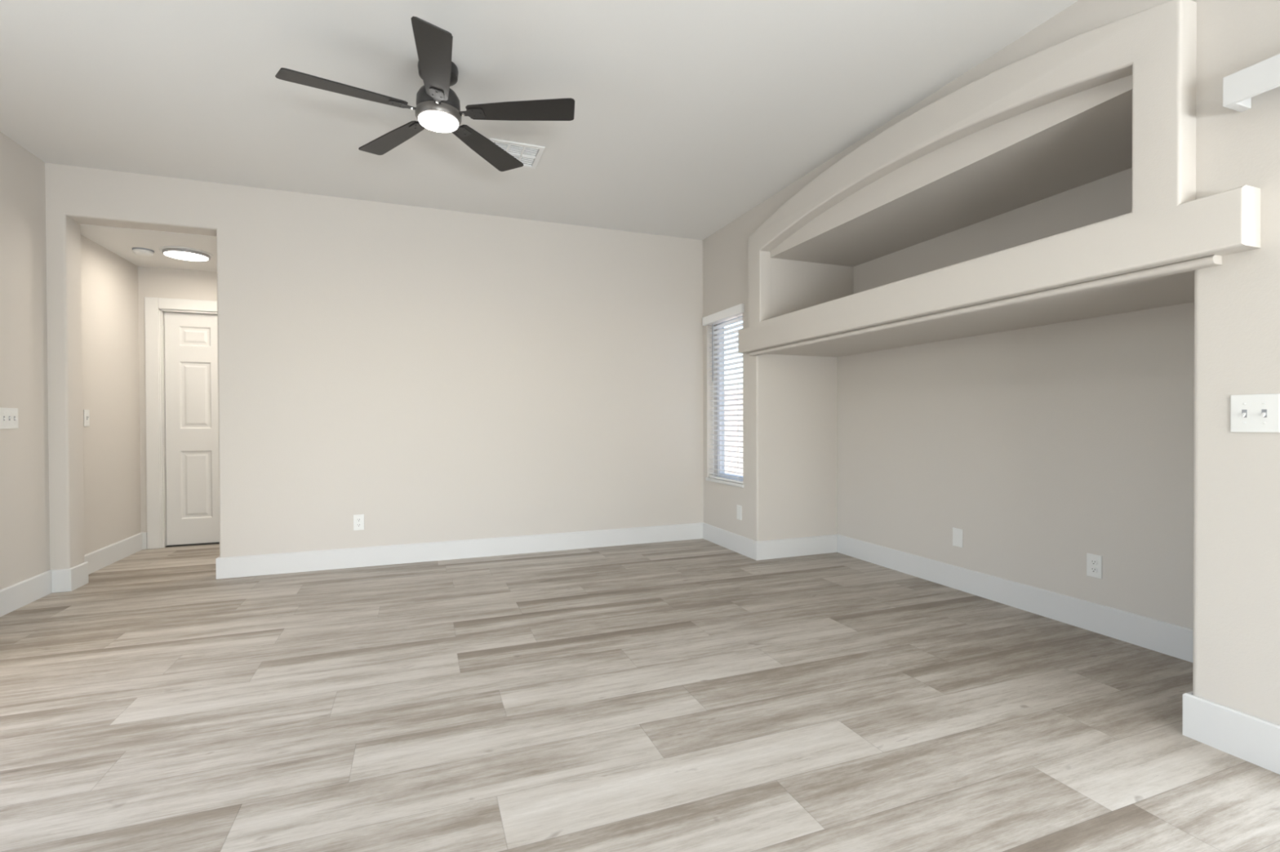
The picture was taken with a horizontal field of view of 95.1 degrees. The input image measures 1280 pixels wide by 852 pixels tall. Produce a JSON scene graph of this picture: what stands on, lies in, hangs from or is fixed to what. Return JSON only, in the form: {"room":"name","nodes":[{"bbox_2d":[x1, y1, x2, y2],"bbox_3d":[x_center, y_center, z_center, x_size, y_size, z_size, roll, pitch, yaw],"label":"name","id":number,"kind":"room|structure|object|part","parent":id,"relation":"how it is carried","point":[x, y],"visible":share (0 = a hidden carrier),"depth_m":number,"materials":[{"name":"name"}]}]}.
{"room":"living room","nodes":[
{"label":"living room","id":0,"kind":"room"},
{"bbox_2d":[0,131,141,590],"bbox_3d":[-2.658,-0.283,0.584,0.138,2.740,9.620,0,1,-21],"label":"wall","id":1,"kind":"structure","parent":0,"point":[24,522],"depth_m":3.69,"materials":[{"name":"beige paint"}]},
{"bbox_2d":[0,407,17,429],"bbox_3d":[-3.631,-0.044,3.377,0.019,0.120,0.162,0,1,-21],"label":"light switch","id":2,"kind":"object","parent":1,"relation":"attached to","point":[8,416],"visible":1,"depth_m":3.37,"materials":[{"name":"white plastic"}]},
{"bbox_2d":[0,532,146,617],"bbox_3d":[-2.547,1.014,0.645,0.130,0.145,9.400,0,1,-21],"label":"baseboard","id":3,"kind":"structure","parent":1,"relation":"attached to","point":[12,597],"depth_m":3.76,"materials":[{"name":"white paint"}]},
{"bbox_2d":[83,409,89,426],"bbox_3d":[-3.963,-0.057,4.203,0.019,0.120,0.070,0,1,-21],"label":"light switch","id":4,"kind":"object","parent":1,"relation":"attached to","point":[86,412],"visible":1,"depth_m":4.19,"materials":[{"name":"white plastic"}]},
{"bbox_2d":[80,223,217,271],"bbox_3d":[-2.669,-1.431,5.144,3.365,0.120,1.470,0,1,-21],"label":"ceiling","id":5,"kind":"structure","parent":0,"point":[121,242],"depth_m":4.37,"materials":[{"name":"paint"}]},
{"bbox_2d":[132,247,154,256],"bbox_3d":[-3.837,-1.341,4.525,0.132,0.040,0.132,0,1,-21],"label":"smoke detector","id":6,"kind":"object","parent":5,"relation":"attached to","point":[137,251],"visible":1,"depth_m":4.49,"materials":[{"name":"white plastic"}]},
{"bbox_2d":[159,246,213,261],"bbox_3d":[-3.560,-1.343,4.598,0.336,0.040,0.336,0,1,-21],"label":"recessed light","id":7,"kind":"object","parent":5,"relation":"in","point":[176,252],"visible":1,"depth_m":4.53,"materials":[{"name":"white paint"}]},
{"bbox_2d":[137,266,217,532],"bbox_3d":[-2.876,-0.165,5.716,3.365,2.420,0.330,0,1,-21],"label":"wall","id":8,"kind":"structure","parent":0,"point":[157,282],"depth_m":5.04,"materials":[{"name":"beige paint"}]},
{"bbox_2d":[144,297,219,549],"bbox_3d":[-3.780,-0.027,5.255,1.010,2.160,0.173,0,1,-21],"label":"door","id":9,"kind":"structure","parent":8,"relation":"in","point":[181,345],"depth_m":5.15,"materials":[{"name":"white paint"}]},
{"bbox_2d":[44,162,703,569],"bbox_3d":[-1.584,-0.321,4.672,4.888,2.860,0.195,0,1,-21],"label":"wall","id":10,"kind":"structure","parent":0,"point":[428,375],"depth_m":4.50,"materials":[{"name":"beige paint"}]},
{"bbox_2d":[353,514,364,530],"bbox_3d":[-2.100,0.720,4.375,0.072,0.116,0.009,0,1,-21],"label":"power outlet","id":11,"kind":"object","parent":10,"relation":"attached to","point":[358,520],"visible":1,"depth_m":4.37,"materials":[{"name":"white plastic"}]},
{"bbox_2d":[215,522,702,579],"bbox_3d":[-1.208,0.974,4.816,3.769,0.145,0.210,0,1,-21],"label":"baseboard","id":12,"kind":"structure","parent":10,"relation":"attached to","point":[341,558],"depth_m":4.58,"materials":[{"name":"white paint"}]},
{"bbox_2d":[0,0,1078,239],"bbox_3d":[0.202,-1.728,0.979,5.749,0.120,8.350,0,1,-21],"label":"ceiling","id":13,"kind":"structure","parent":0,"point":[690,116],"depth_m":2.91,"materials":[{"name":"paint"}]},
{"bbox_2d":[275,16,574,171],"bbox_3d":[-0.955,-1.541,2.701,1.250,0.272,1.230,0,1,-21],"label":"ceiling fan","id":14,"kind":"object","parent":13,"relation":"hanging from","point":[437,108],"visible":1,"depth_m":2.68,"materials":[{"name":"black wood"}]},
{"bbox_3d":[-1.282,-1.459,2.538,0.510,0.006,0.145,0,11,-30],"label":"blade","id":15,"kind":"part","parent":14,"relation":"part of","materials":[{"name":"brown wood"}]},
{"bbox_3d":[-1.254,-1.462,2.981,0.510,0.006,0.145,0,11,38],"label":"blade","id":16,"kind":"part","parent":14,"relation":"part of","materials":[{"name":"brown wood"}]},
{"bbox_3d":[-0.827,-1.459,2.361,0.145,0.006,0.510,10,-3,-17],"label":"blade","id":17,"kind":"part","parent":14,"relation":"part of","materials":[{"name":"black wood"}]},
{"bbox_3d":[-0.807,-1.465,3.110,0.145,0.006,0.510,-11,-3,20],"label":"blade","id":18,"kind":"part","parent":14,"relation":"part of","materials":[{"name":"brown wood"}]},
{"bbox_3d":[-0.547,-1.463,2.721,0.510,0.006,0.145,0,-10,3],"label":"blade","id":19,"kind":"part","parent":14,"relation":"part of","materials":[{"name":"brown wood"}]},
{"bbox_2d":[484,137,544,168],"bbox_3d":[-0.781,-1.682,3.626,0.323,0.008,0.315,0,1,-21],"label":"ceiling vent","id":20,"kind":"object","parent":13,"relation":"in","point":[526,153],"visible":0.68,"depth_m":3.58,"materials":[{"name":"metal"}]},
{"bbox_3d":[-0.840,-1.681,3.530,0.081,0.005,0.104,0,1,-21],"label":"louvre panel","id":21,"kind":"part","parent":20,"relation":"part of","materials":[{"name":"metal"}]},
{"bbox_3d":[-0.756,-1.681,3.562,0.081,0.005,0.104,0,1,-21],"label":"louvre panel","id":22,"kind":"part","parent":20,"relation":"part of","materials":[{"name":"metal"}]},
{"bbox_3d":[-0.721,-1.683,3.720,0.081,0.005,0.104,0,1,-21],"label":"louvre panel","id":23,"kind":"part","parent":20,"relation":"part of","materials":[{"name":"metal"}]},
{"bbox_3d":[-0.673,-1.682,3.594,0.081,0.005,0.104,0,1,-21],"label":"louvre panel","id":24,"kind":"part","parent":20,"relation":"part of","materials":[{"name":"metal"}]},
{"bbox_2d":[0,538,1279,851],"bbox_3d":[-0.103,1.129,1.562,5.900,0.120,9.580,0,1,-21],"label":"floor","id":25,"kind":"structure","parent":0,"point":[699,695],"depth_m":2.16,"materials":[{"name":"grey wood"}]},
{"bbox_2d":[702,0,1279,724],"bbox_3d":[2.451,-0.303,1.748,0.916,2.760,8.175,0,1,-21],"label":"wall","id":26,"kind":"structure","parent":0,"point":[1052,433],"depth_m":3.02,"materials":[{"name":"beige paint"}]},
{"bbox_2d":[706,315,743,488],"bbox_3d":[0.787,-0.234,5.049,0.167,1.460,0.651,0,1,-21],"label":"window","id":27,"kind":"structure","parent":26,"relation":"in","point":[721,423],"depth_m":5.32,"materials":[{"name":"white plastic"}]},
{"bbox_2d":[702,303,744,484],"bbox_3d":[0.735,-0.259,5.039,0.089,1.454,0.689,0,1,-21],"label":"window blind","id":28,"kind":"object","parent":27,"relation":"attached to","point":[737,311],"visible":0.8,"depth_m":5.03,"materials":[{"name":"white plastic"}]},
{"bbox_3d":[0.679,-0.231,5.236,0.054,1.368,0.006,0,1,-21],"label":"ladder cord","id":29,"kind":"part","parent":28,"relation":"part of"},
{"bbox_3d":[0.750,-0.937,5.030,0.050,0.046,0.607,0,1,-21],"label":"head rail","id":30,"kind":"part","parent":28,"relation":"part of","materials":[{"name":"white plastic"}]},
{"bbox_3d":[0.757,0.460,5.042,0.048,0.016,0.603,0,1,-21],"label":"rail","id":31,"kind":"part","parent":28,"relation":"part of","materials":[{"name":"white plastic"}]},
{"bbox_3d":[0.830,-0.228,4.837,0.054,1.368,0.006,0,1,-21],"label":"ladder cord","id":32,"kind":"part","parent":28,"relation":"part of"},
{"bbox_3d":[0.764,0.483,5.045,0.112,0.026,0.651,0,1,-21],"label":"sill","id":33,"kind":"part","parent":27,"relation":"part of","materials":[{"name":"white paint"}]},
{"bbox_3d":[0.840,-0.245,5.069,0.055,1.438,0.627,0,1,-21],"label":"frame","id":34,"kind":"part","parent":27,"relation":"part of","materials":[{"name":"white plastic"}]},
{"bbox_2d":[737,505,742,519],"bbox_3d":[0.811,0.708,4.792,0.007,0.116,0.072,0,1,-21],"label":"power outlet","id":35,"kind":"object","parent":26,"relation":"attached to","point":[739,508],"visible":1,"depth_m":4.79,"materials":[{"name":"white plastic"}]},
{"bbox_2d":[952,527,962,547],"bbox_3d":[2.029,0.712,3.742,0.007,0.116,0.072,0,1,-21],"label":"cable plate","id":36,"kind":"object","parent":26,"relation":"attached to","point":[957,533],"visible":1,"depth_m":3.74,"materials":[{"name":"white plastic"}]},
{"bbox_2d":[748,254,1222,355],"bbox_3d":[1.372,-0.549,3.229,0.052,0.029,2.838,0,1,-21],"label":"trim","id":37,"kind":"structure","parent":26,"relation":"attached to","point":[1212,260],"depth_m":2.46,"materials":[{"name":"beige paint"}]},
{"bbox_2d":[702,522,1279,774],"bbox_3d":[1.641,0.972,3.677,0.781,0.145,3.970,0,1,-21],"label":"baseboard","id":38,"kind":"structure","parent":26,"relation":"attached to","point":[1255,740],"depth_m":3.05,"materials":[{"name":"white paint"}]},
{"bbox_2d":[737,0,1260,354],"bbox_3d":[1.359,-1.083,3.224,0.110,1.039,3.032,0,1,-21],"label":"trim","id":39,"kind":"structure","parent":26,"relation":"attached to","point":[1166,224],"depth_m":2.30,"materials":[{"name":"beige paint"}]},
{"bbox_2d":[1086,553,1102,578],"bbox_3d":[2.314,0.713,2.985,0.009,0.116,0.072,0,1,-21],"label":"power outlet","id":40,"kind":"object","parent":26,"relation":"attached to","point":[1094,562],"visible":1,"depth_m":2.98,"materials":[{"name":"white plastic"}]},
{"bbox_2d":[1089,566,1097,573],"bbox_3d":[2.312,0.733,2.984,0.003,0.027,0.034,0,1,-21],"label":"socket","id":41,"kind":"object","parent":40,"relation":"attached to","point":[1092,569],"depth_m":2.98,"materials":[{"name":"white plastic"}]},
{"bbox_2d":[1089,559,1097,565],"bbox_3d":[2.312,0.694,2.984,0.003,0.027,0.034,0,1,-21],"label":"socket","id":42,"kind":"object","parent":40,"relation":"attached to","point":[1092,562],"depth_m":2.98,"materials":[{"name":"white plastic"}]},
{"bbox_2d":[1222,53,1279,112],"bbox_3d":[2.283,-1.035,0.746,0.100,0.090,2.354,0,1,-21],"label":"valance","id":43,"kind":"object","parent":26,"relation":"attached to","point":[1239,87],"visible":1,"depth_m":1.77,"materials":[{"name":"white paint"}]},
{"bbox_2d":[1230,393,1279,432],"bbox_3d":[1.921,-0.039,1.834,0.019,0.120,0.116,0,1,-21],"label":"light switch","id":44,"kind":"object","parent":26,"relation":"attached to","point":[1249,413],"visible":1,"depth_m":1.83,"materials":[{"name":"white plastic"}]},
{"bbox_3d":[6.358,1.200,6.697,11.378,0.100,24.000,0,1,-21],"label":"ground","id":45,"kind":"structure","parent":0,"visible":0},
{"bbox_2d":[724,390,742,475],"bbox_3d":[2.701,0.206,10.651,0.200,1.950,14.000,0,1,-21],"label":"wall","id":46,"kind":"structure","parent":45,"relation":"on","point":[726,423],"depth_m":12.30,"materials":[{"name":"beige paint"}]}
]}

